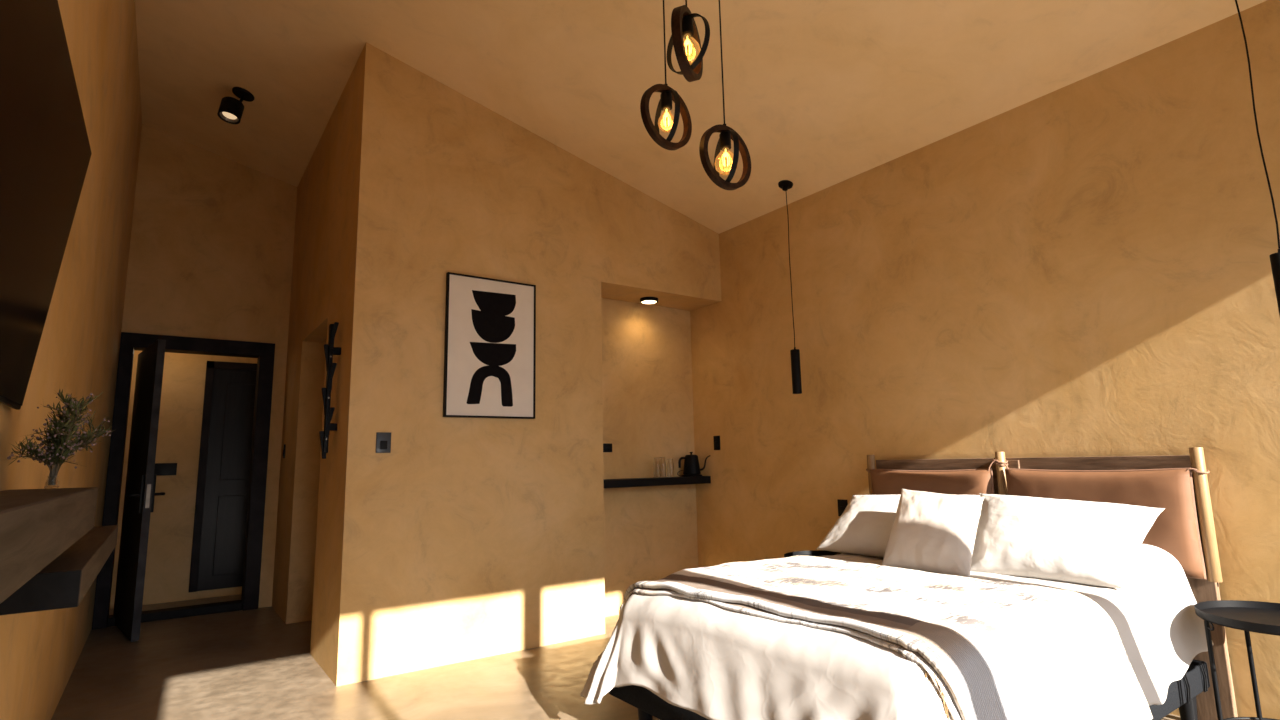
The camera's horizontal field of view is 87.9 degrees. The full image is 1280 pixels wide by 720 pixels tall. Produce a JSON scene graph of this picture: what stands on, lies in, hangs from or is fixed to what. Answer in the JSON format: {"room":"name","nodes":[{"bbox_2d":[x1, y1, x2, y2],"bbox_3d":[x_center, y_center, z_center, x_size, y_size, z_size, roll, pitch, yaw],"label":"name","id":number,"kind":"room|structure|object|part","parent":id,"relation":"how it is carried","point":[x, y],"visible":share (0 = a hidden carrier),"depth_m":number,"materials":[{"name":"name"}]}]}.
{"room":"hotel room","nodes":[
{"label":"hotel room","id":0,"kind":"room"},
{"bbox_2d":[0,0,141,719],"bbox_3d":[-2.385,-0.493,2.686,0.150,4.320,9.250,5,-11,-35],"label":"wall","id":1,"kind":"structure","parent":0,"point":[79,346],"depth_m":3.13,"materials":[{"name":"beige paint"}]},
{"bbox_2d":[0,0,91,409],"bbox_3d":[-1.322,-0.347,1.388,0.112,0.801,1.420,5,-11,-35],"label":"television","id":2,"kind":"object","parent":1,"relation":"attached to","point":[45,150],"visible":1,"depth_m":1.52,"materials":[{"name":"black plastic"}]},
{"bbox_3d":[-1.319,-0.347,1.390,0.103,0.801,1.420,5,-11,-35],"label":"casing","id":3,"kind":"part","parent":2,"relation":"part of","materials":[{"name":"black plastic"}]},
{"bbox_2d":[0,487,97,603],"bbox_3d":[-1.036,0.279,0.985,0.203,0.122,2.460,5,-11,-35],"label":"shelf","id":4,"kind":"object","parent":1,"relation":"attached to","point":[37,526],"visible":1,"depth_m":1.11,"materials":[{"name":"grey wood"}]},
{"bbox_3d":[-1.651,0.344,1.863,0.032,0.036,0.032,5,-11,-35],"label":"glass vase","id":5,"kind":"object","parent":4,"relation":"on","visible":0},
{"bbox_2d":[7,388,113,484],"bbox_3d":[-1.672,0.216,1.919,0.209,0.286,0.351,3,-10,-27],"label":"flower bouquet","id":6,"kind":"object","parent":5,"relation":"in","point":[62,446],"visible":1,"depth_m":1.86,"materials":[{"name":"green plant"}]},
{"bbox_2d":[0,525,117,614],"bbox_3d":[-1.895,0.646,2.172,0.220,0.085,1.638,5,-11,-35],"label":"shelf","id":7,"kind":"object","parent":1,"relation":"attached to","point":[64,582],"visible":0.68,"depth_m":1.57,"materials":[{"name":"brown wood"}]},
{"bbox_2d":[110,350,257,608],"bbox_3d":[-3.849,0.879,6.340,1.860,2.770,0.850,5,-11,-35],"label":"wall","id":8,"kind":"structure","parent":0,"point":[169,550],"depth_m":6.28,"materials":[{"name":"beige paint"}]},
{"bbox_2d":[154,463,176,475],"bbox_3d":[-4.468,1.028,6.243,0.180,0.115,0.009,5,-11,-35],"label":"light switch","id":9,"kind":"object","parent":8,"relation":"attached to","point":[161,469],"visible":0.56,"depth_m":6.24,"materials":[{"name":"black plastic"}]},
{"bbox_2d":[188,361,256,591],"bbox_3d":[-3.901,1.120,6.610,0.840,2.187,0.050,5,-11,-35],"label":"door","id":10,"kind":"structure","parent":8,"relation":"in","point":[220,518],"depth_m":6.48,"materials":[{"name":"wood"}]},
{"bbox_2d":[92,124,296,620],"bbox_3d":[-3.833,0.052,5.874,1.271,4.263,0.140,5,-11,-35],"label":"wall","id":11,"kind":"structure","parent":0,"point":[212,240],"depth_m":5.95,"materials":[{"name":"beige paint"}]},
{"bbox_2d":[92,332,274,641],"bbox_3d":[-3.641,0.929,5.402,1.123,2.340,0.926,5,-11,-35],"label":"door","id":12,"kind":"structure","parent":11,"relation":"in","point":[128,615],"depth_m":5.37,"materials":[{"name":"wood"}]},
{"bbox_3d":[-3.734,0.989,4.858,0.151,0.021,0.065,-4,-9,19],"label":"lever","id":13,"kind":"part","parent":12,"relation":"part of","materials":[{"name":"black metal"}]},
{"bbox_3d":[-3.660,0.982,4.867,0.019,0.275,0.045,7,-12,-44],"label":"handle","id":14,"kind":"part","parent":12,"relation":"part of","materials":[{"name":"black metal"}]},
{"bbox_3d":[-3.597,0.996,4.852,0.024,0.170,0.004,7,-12,-44],"label":"lock plate","id":15,"kind":"part","parent":12,"relation":"part of","materials":[{"name":"silver metal"}]},
{"bbox_3d":[-3.610,0.988,4.916,0.021,0.275,0.045,7,-12,-44],"label":"handle","id":16,"kind":"part","parent":12,"relation":"part of","materials":[{"name":"black metal"}]},
{"bbox_3d":[-3.611,1.006,4.987,0.074,0.021,0.141,5,-11,-35],"label":"lever","id":17,"kind":"part","parent":12,"relation":"part of","materials":[{"name":"black metal"}]},
{"bbox_2d":[272,75,350,667],"bbox_3d":[-2.578,0.086,5.281,0.140,3.968,2.298,5,-11,-35],"label":"wall","id":18,"kind":"structure","parent":0,"point":[319,219],"depth_m":5.33,"materials":[{"name":"beige paint"}]},
{"bbox_2d":[319,322,340,458],"bbox_3d":[-1.941,0.187,4.162,0.095,0.855,0.060,5,-11,-35],"label":"coat rack","id":19,"kind":"object","parent":18,"relation":"attached to","point":[330,350],"visible":1,"depth_m":4.14,"materials":[{"name":"black metal"}]},
{"bbox_2d":[306,338,326,620],"bbox_3d":[-1.922,0.750,5.251,0.989,2.620,1.397,5,-11,-35],"label":"wall","id":20,"kind":"structure","parent":0,"point":[322,352],"depth_m":5.42,"materials":[{"name":"beige paint"}]},
{"bbox_2d":[322,42,721,686],"bbox_3d":[-0.615,0.005,5.012,3.019,3.968,0.429,5,-11,-35],"label":"wall","id":21,"kind":"structure","parent":0,"point":[471,538],"depth_m":4.35,"materials":[{"name":"beige paint"}]},
{"bbox_2d":[376,432,390,452],"bbox_3d":[-1.541,0.496,3.988,0.086,0.122,0.014,5,-11,-35],"label":"light switch","id":22,"kind":"object","parent":21,"relation":"attached to","point":[383,439],"visible":1,"depth_m":3.98,"materials":[{"name":"black plastic"}]},
{"bbox_2d":[443,272,535,418],"bbox_3d":[-0.997,-0.084,4.464,0.634,0.945,0.034,5,-11,-35],"label":"framed art","id":23,"kind":"object","parent":21,"relation":"attached to","point":[490,346],"visible":1,"depth_m":4.45,"materials":[{"name":"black paper"}]},
{"bbox_2d":[640,297,657,303],"bbox_3d":[0.077,-0.505,5.642,0.156,0.030,0.156,5,-11,-35],"label":"recessed light","id":24,"kind":"object","parent":21,"relation":"in","point":[644,300],"visible":1,"depth_m":5.60,"materials":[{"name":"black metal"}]},
{"bbox_2d":[642,300,655,303],"bbox_3d":[0.077,-0.493,5.640,0.128,0.006,0.128,5,-11,-35],"label":"diffuser","id":25,"kind":"object","parent":24,"relation":"attached to","point":[643,301],"depth_m":5.62,"materials":[{"name":"white plastic"}]},
{"bbox_2d":[601,298,697,616],"bbox_3d":[-0.063,0.762,5.624,1.307,2.634,0.120,5,-11,-35],"label":"wall niche","id":26,"kind":"object","parent":21,"relation":"in","point":[650,532],"visible":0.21,"depth_m":5.65,"materials":[{"name":"beige paint"}]},
{"bbox_2d":[603,443,611,451],"bbox_3d":[-0.262,0.715,5.405,0.086,0.070,0.014,5,-11,-35],"label":"wall outlet","id":27,"kind":"object","parent":26,"relation":"attached to","point":[607,447],"visible":0.99,"depth_m":5.40,"materials":[{"name":"black plastic"}]},
{"bbox_2d":[603,476,710,487],"bbox_3d":[0.049,1.004,5.462,1.237,0.062,0.205,5,-11,-35],"label":"niche shelf","id":28,"kind":"object","parent":26,"relation":"attached to","point":[628,482],"visible":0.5,"depth_m":5.40,"materials":[{"name":"black wood"}]},
{"bbox_2d":[677,452,709,476],"bbox_3d":[0.471,0.901,5.748,0.285,0.211,0.180,-2,-9,8],"label":"gooseneck kettle","id":29,"kind":"object","parent":28,"relation":"on","point":[691,462],"visible":1,"depth_m":5.70,"materials":[{"name":"black metal"}]},
{"bbox_3d":[0.366,0.881,5.710,0.082,0.095,0.021,4,-10,-28],"label":"handle","id":30,"kind":"part","parent":29,"relation":"part of","materials":[{"name":"black metal"}]},
{"bbox_3d":[0.559,0.891,5.741,0.107,0.134,0.018,-2,-9,5],"label":"spout","id":31,"kind":"part","parent":29,"relation":"part of","materials":[{"name":"black metal"}]},
{"bbox_2d":[51,594,1180,719],"bbox_3d":[-0.556,1.853,3.611,4.530,0.150,9.250,5,-11,-35],"label":"floor","id":32,"kind":"structure","parent":0,"point":[252,664],"depth_m":3.75,"materials":[{"name":"concrete"}]},
{"bbox_2d":[784,550,840,557],"bbox_3d":[1.204,1.563,4.317,0.496,0.565,0.496,5,-11,-35],"label":"side table","id":33,"kind":"object","parent":32,"relation":"on","point":[816,553],"visible":0.06,"depth_m":4.58,"materials":[{"name":"black metal"}]},
{"bbox_2d":[609,602,1209,719],"bbox_3d":[1.173,1.348,2.936,2.100,0.575,1.603,5,-11,-35],"label":"bed","id":34,"kind":"object","parent":32,"relation":"on","point":[1182,693],"visible":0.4,"depth_m":2.70,"materials":[{"name":"grey fabric"}]},
{"bbox_3d":[0.025,1.566,2.902,0.074,0.180,0.074,5,-11,-35],"label":"leg","id":35,"kind":"part","parent":34,"relation":"part of","materials":[{"name":"black plastic"}]},
{"bbox_3d":[1.158,1.207,2.957,2.020,0.290,1.540,5,-11,-35],"label":"mattress","id":36,"kind":"part","parent":34,"relation":"part of","materials":[{"name":"white fabric"}]},
{"bbox_2d":[580,544,1213,719],"bbox_3d":[1.079,1.160,2.910,2.136,0.633,1.805,5,-11,-35],"label":"duvet","id":37,"kind":"object","parent":34,"relation":"on","point":[711,661],"visible":0.34,"depth_m":2.46,"materials":[{"name":"beige fabric"}]},
{"bbox_2d":[624,555,1152,719],"bbox_3d":[0.836,1.136,2.694,1.103,0.448,1.736,5,-11,-35],"label":"throw blanket","id":38,"kind":"object","parent":37,"relation":"on","point":[991,650],"visible":0.96,"depth_m":2.24,"materials":[{"name":"white fabric"}]},
{"bbox_2d":[815,494,979,557],"bbox_3d":[1.418,0.920,3.702,0.358,0.337,0.847,5,-11,-35],"label":"pillow","id":39,"kind":"object","parent":37,"relation":"on","point":[865,525],"visible":0.44,"depth_m":3.75,"materials":[{"name":"white fabric"}]},
{"bbox_2d":[882,489,983,576],"bbox_3d":[1.444,0.841,3.293,0.340,0.377,0.510,5,-11,-35],"label":"square cushion","id":40,"kind":"object","parent":37,"relation":"on","point":[931,532],"visible":0.99,"depth_m":3.22,"materials":[{"name":"beige fabric"}]},
{"bbox_2d":[970,493,1164,588],"bbox_3d":[1.875,0.811,3.036,0.383,0.362,0.790,5,-11,-35],"label":"pillow","id":41,"kind":"object","parent":37,"relation":"on","point":[1090,543],"visible":0.96,"depth_m":2.93,"materials":[{"name":"white fabric"}]},
{"bbox_3d":[2.370,1.514,2.870,0.074,0.180,0.074,5,-11,-35],"label":"leg","id":42,"kind":"part","parent":34,"relation":"part of","materials":[{"name":"black plastic"}]},
{"bbox_2d":[866,447,1237,719],"bbox_3d":[2.010,1.105,3.568,0.152,1.212,1.773,5,-11,-35],"label":"headboard","id":43,"kind":"object","parent":32,"relation":"on","point":[1178,484],"visible":0.46,"depth_m":3.12,"materials":[{"name":"brown leather"}]},
{"bbox_3d":[1.517,0.908,4.303,0.050,0.580,0.050,5,-11,-35],"label":"post","id":44,"kind":"part","parent":43,"relation":"part of","materials":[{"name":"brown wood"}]},
{"bbox_2d":[870,469,991,532],"bbox_3d":[1.708,0.895,3.943,0.060,0.483,0.775,5,-11,-35],"label":"cushion","id":45,"kind":"object","parent":43,"relation":"on","point":[882,481],"depth_m":3.91,"materials":[{"name":"beige leather"}]},
{"bbox_3d":[1.999,0.796,3.634,0.050,0.580,0.050,5,-11,-35],"label":"post","id":46,"kind":"part","parent":43,"relation":"part of","materials":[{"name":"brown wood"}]},
{"bbox_3d":[2.049,0.585,3.684,0.030,0.083,1.690,5,-11,-35],"label":"rail","id":47,"kind":"part","parent":43,"relation":"part of","materials":[{"name":"brown wood"}]},
{"bbox_2d":[1005,469,1204,578],"bbox_3d":[2.212,0.773,3.244,0.060,0.473,0.805,5,-11,-35],"label":"cushion","id":48,"kind":"object","parent":43,"relation":"on","point":[1175,530],"depth_m":3.04,"materials":[{"name":"beige leather"}]},
{"bbox_3d":[2.501,0.679,2.936,0.050,0.580,0.050,5,-11,-35],"label":"post","id":49,"kind":"part","parent":43,"relation":"part of","materials":[{"name":"brown wood"}]},
{"bbox_3d":[2.499,1.061,2.970,0.040,1.100,0.150,5,-11,-35],"label":"leg","id":50,"kind":"part","parent":43,"relation":"part of","materials":[{"name":"brown wood"}]},
{"bbox_2d":[1194,600,1279,719],"bbox_3d":[2.484,1.266,2.540,0.496,0.565,0.496,5,-11,-35],"label":"side table","id":51,"kind":"object","parent":32,"relation":"on","point":[1248,616],"visible":1,"depth_m":2.69,"materials":[{"name":"black metal"}]},
{"bbox_3d":[2.261,1.299,2.602,0.016,0.527,0.017,5,-11,-35],"label":"leg","id":52,"kind":"part","parent":51,"relation":"part of","materials":[{"name":"black metal"}]},
{"bbox_2d":[1194,600,1279,635],"bbox_3d":[2.478,1.005,2.580,0.496,0.036,0.496,5,-11,-35],"label":"tray","id":53,"kind":"object","parent":51,"relation":"on","point":[1251,616],"depth_m":2.68,"materials":[{"name":"black metal"}]},
{"bbox_3d":[2.551,1.317,2.758,0.016,0.527,0.017,5,-11,-35],"label":"leg","id":54,"kind":"part","parent":51,"relation":"part of","materials":[{"name":"black metal"}]},
{"bbox_2d":[135,0,1266,233],"bbox_3d":[-0.632,-1.938,4.190,4.530,1.238,9.250,5,-11,-35],"label":"ceiling","id":55,"kind":"structure","parent":0,"point":[820,95],"depth_m":4.13,"materials":[{"name":"paint"}]},
{"bbox_2d":[217,87,254,123],"bbox_3d":[-3.038,-1.918,4.996,0.152,0.284,0.252,-4,-9,16],"label":"ceiling spotlight","id":56,"kind":"object","parent":55,"relation":"attached to","point":[231,109],"visible":1,"depth_m":4.94,"materials":[{"name":"black metal"}]},
{"bbox_3d":[-3.026,-2.026,5.062,0.150,0.050,0.154,5,-11,-35],"label":"ceiling plate","id":57,"kind":"part","parent":56,"relation":"part of","materials":[{"name":"black metal"}]},
{"bbox_2d":[640,0,691,149],"bbox_3d":[0.093,-1.496,2.665,0.147,1.370,0.232,-4,-9,19],"label":"ring pendant light","id":58,"kind":"object","parent":55,"relation":"hanging from","point":[668,94],"visible":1,"depth_m":2.57,"materials":[{"name":"brown wood"}]},
{"bbox_3d":[0.091,-1.607,2.682,0.006,1.070,0.006,5,-11,-35],"label":"cord","id":59,"kind":"part","parent":58,"relation":"part of","materials":[{"name":"black metal"}]},
{"bbox_2d":[660,84,671,111],"bbox_3d":[0.102,-1.030,2.594,0.045,0.106,0.045,5,-11,-35],"label":"socket","id":60,"kind":"object","parent":58,"relation":"attached to","point":[666,95],"depth_m":2.57,"materials":[{"name":"black metal"}]},
{"bbox_3d":[0.104,-0.933,2.579,0.071,0.097,0.071,5,-11,-35],"label":"bulb","id":61,"kind":"part","parent":58,"relation":"part of","materials":[{"name":"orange glass"}]},
{"bbox_2d":[667,0,709,81],"bbox_3d":[0.160,-1.617,2.444,0.138,1.239,0.237,-1,-9,-3],"label":"ring pendant light","id":62,"kind":"object","parent":55,"relation":"hanging from","point":[683,25],"visible":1,"depth_m":2.33,"materials":[{"name":"brown wood"}]},
{"bbox_2d":[682,15,693,38],"bbox_3d":[0.168,-1.211,2.382,0.045,0.106,0.045,5,-11,-35],"label":"socket","id":63,"kind":"object","parent":62,"relation":"attached to","point":[687,20],"depth_m":2.36,"materials":[{"name":"black metal"}]},
{"bbox_3d":[0.170,-1.108,2.366,0.092,0.110,0.092,5,-11,-35],"label":"bulb","id":64,"kind":"part","parent":62,"relation":"part of","materials":[{"name":"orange glass"}]},
{"bbox_2d":[699,0,750,189],"bbox_3d":[0.326,-1.394,2.701,0.148,1.465,0.236,-5,-9,24],"label":"ring pendant light","id":65,"kind":"object","parent":55,"relation":"hanging from","point":[726,134],"visible":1,"depth_m":2.60,"materials":[{"name":"brown wood"}]},
{"bbox_3d":[0.324,-1.507,2.718,0.006,1.162,0.006,5,-11,-35],"label":"cord","id":66,"kind":"part","parent":65,"relation":"part of","materials":[{"name":"black metal"}]},
{"bbox_2d":[719,123,730,150],"bbox_3d":[0.336,-0.884,2.623,0.045,0.106,0.045,5,-11,-35],"label":"socket","id":67,"kind":"object","parent":65,"relation":"attached to","point":[724,136],"depth_m":2.60,"materials":[{"name":"black metal"}]},
{"bbox_3d":[0.338,-0.781,2.607,0.092,0.110,0.092,5,-11,-35],"label":"bulb","id":68,"kind":"part","parent":65,"relation":"part of","materials":[{"name":"orange glass"}]},
{"bbox_2d":[778,180,801,393],"bbox_3d":[1.106,-0.548,4.851,0.110,1.593,0.112,5,-11,-35],"label":"pendant light","id":69,"kind":"object","parent":55,"relation":"hanging from","point":[784,185],"visible":1,"depth_m":4.75,"materials":[{"name":"black metal"}]},
{"bbox_3d":[1.104,-0.686,4.872,0.012,1.198,0.023,-4,-9,19],"label":"cord","id":70,"kind":"part","parent":69,"relation":"part of","materials":[{"name":"black metal"}]},
{"bbox_2d":[1235,0,1279,315],"bbox_3d":[2.564,-0.909,2.740,0.110,1.601,0.112,5,-11,-35],"label":"pendant light","id":71,"kind":"object","parent":55,"relation":"hanging from","point":[1275,257],"visible":1,"depth_m":2.69,"materials":[{"name":"black metal"}]},
{"bbox_2d":[690,0,1279,719],"bbox_3d":[1.195,0.289,5.133,0.150,3.370,9.250,5,-11,-35],"label":"wall","id":72,"kind":"structure","parent":0,"point":[1081,268],"depth_m":3.68,"materials":[{"name":"beige paint"}]},
{"bbox_2d":[713,436,719,449],"bbox_3d":[0.658,0.712,5.698,0.014,0.122,0.075,5,-11,-35],"label":"light switch","id":73,"kind":"object","parent":72,"relation":"attached to","point":[716,438],"visible":1,"depth_m":5.69,"materials":[{"name":"black plastic"}]},
{"bbox_2d":[837,499,847,515],"bbox_3d":[1.405,1.026,4.600,0.014,0.115,0.080,5,-11,-35],"label":"wall outlet","id":74,"kind":"object","parent":72,"relation":"attached to","point":[842,504],"visible":0.73,"depth_m":4.60,"materials":[{"name":"black plastic"}]},
{"bbox_2d":[840,506,844,513],"bbox_3d":[1.402,1.040,4.595,0.005,0.048,0.038,5,-11,-35],"label":"socket","id":75,"kind":"object","parent":74,"relation":"attached to","point":[842,508],"depth_m":4.60,"materials":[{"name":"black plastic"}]}
]}

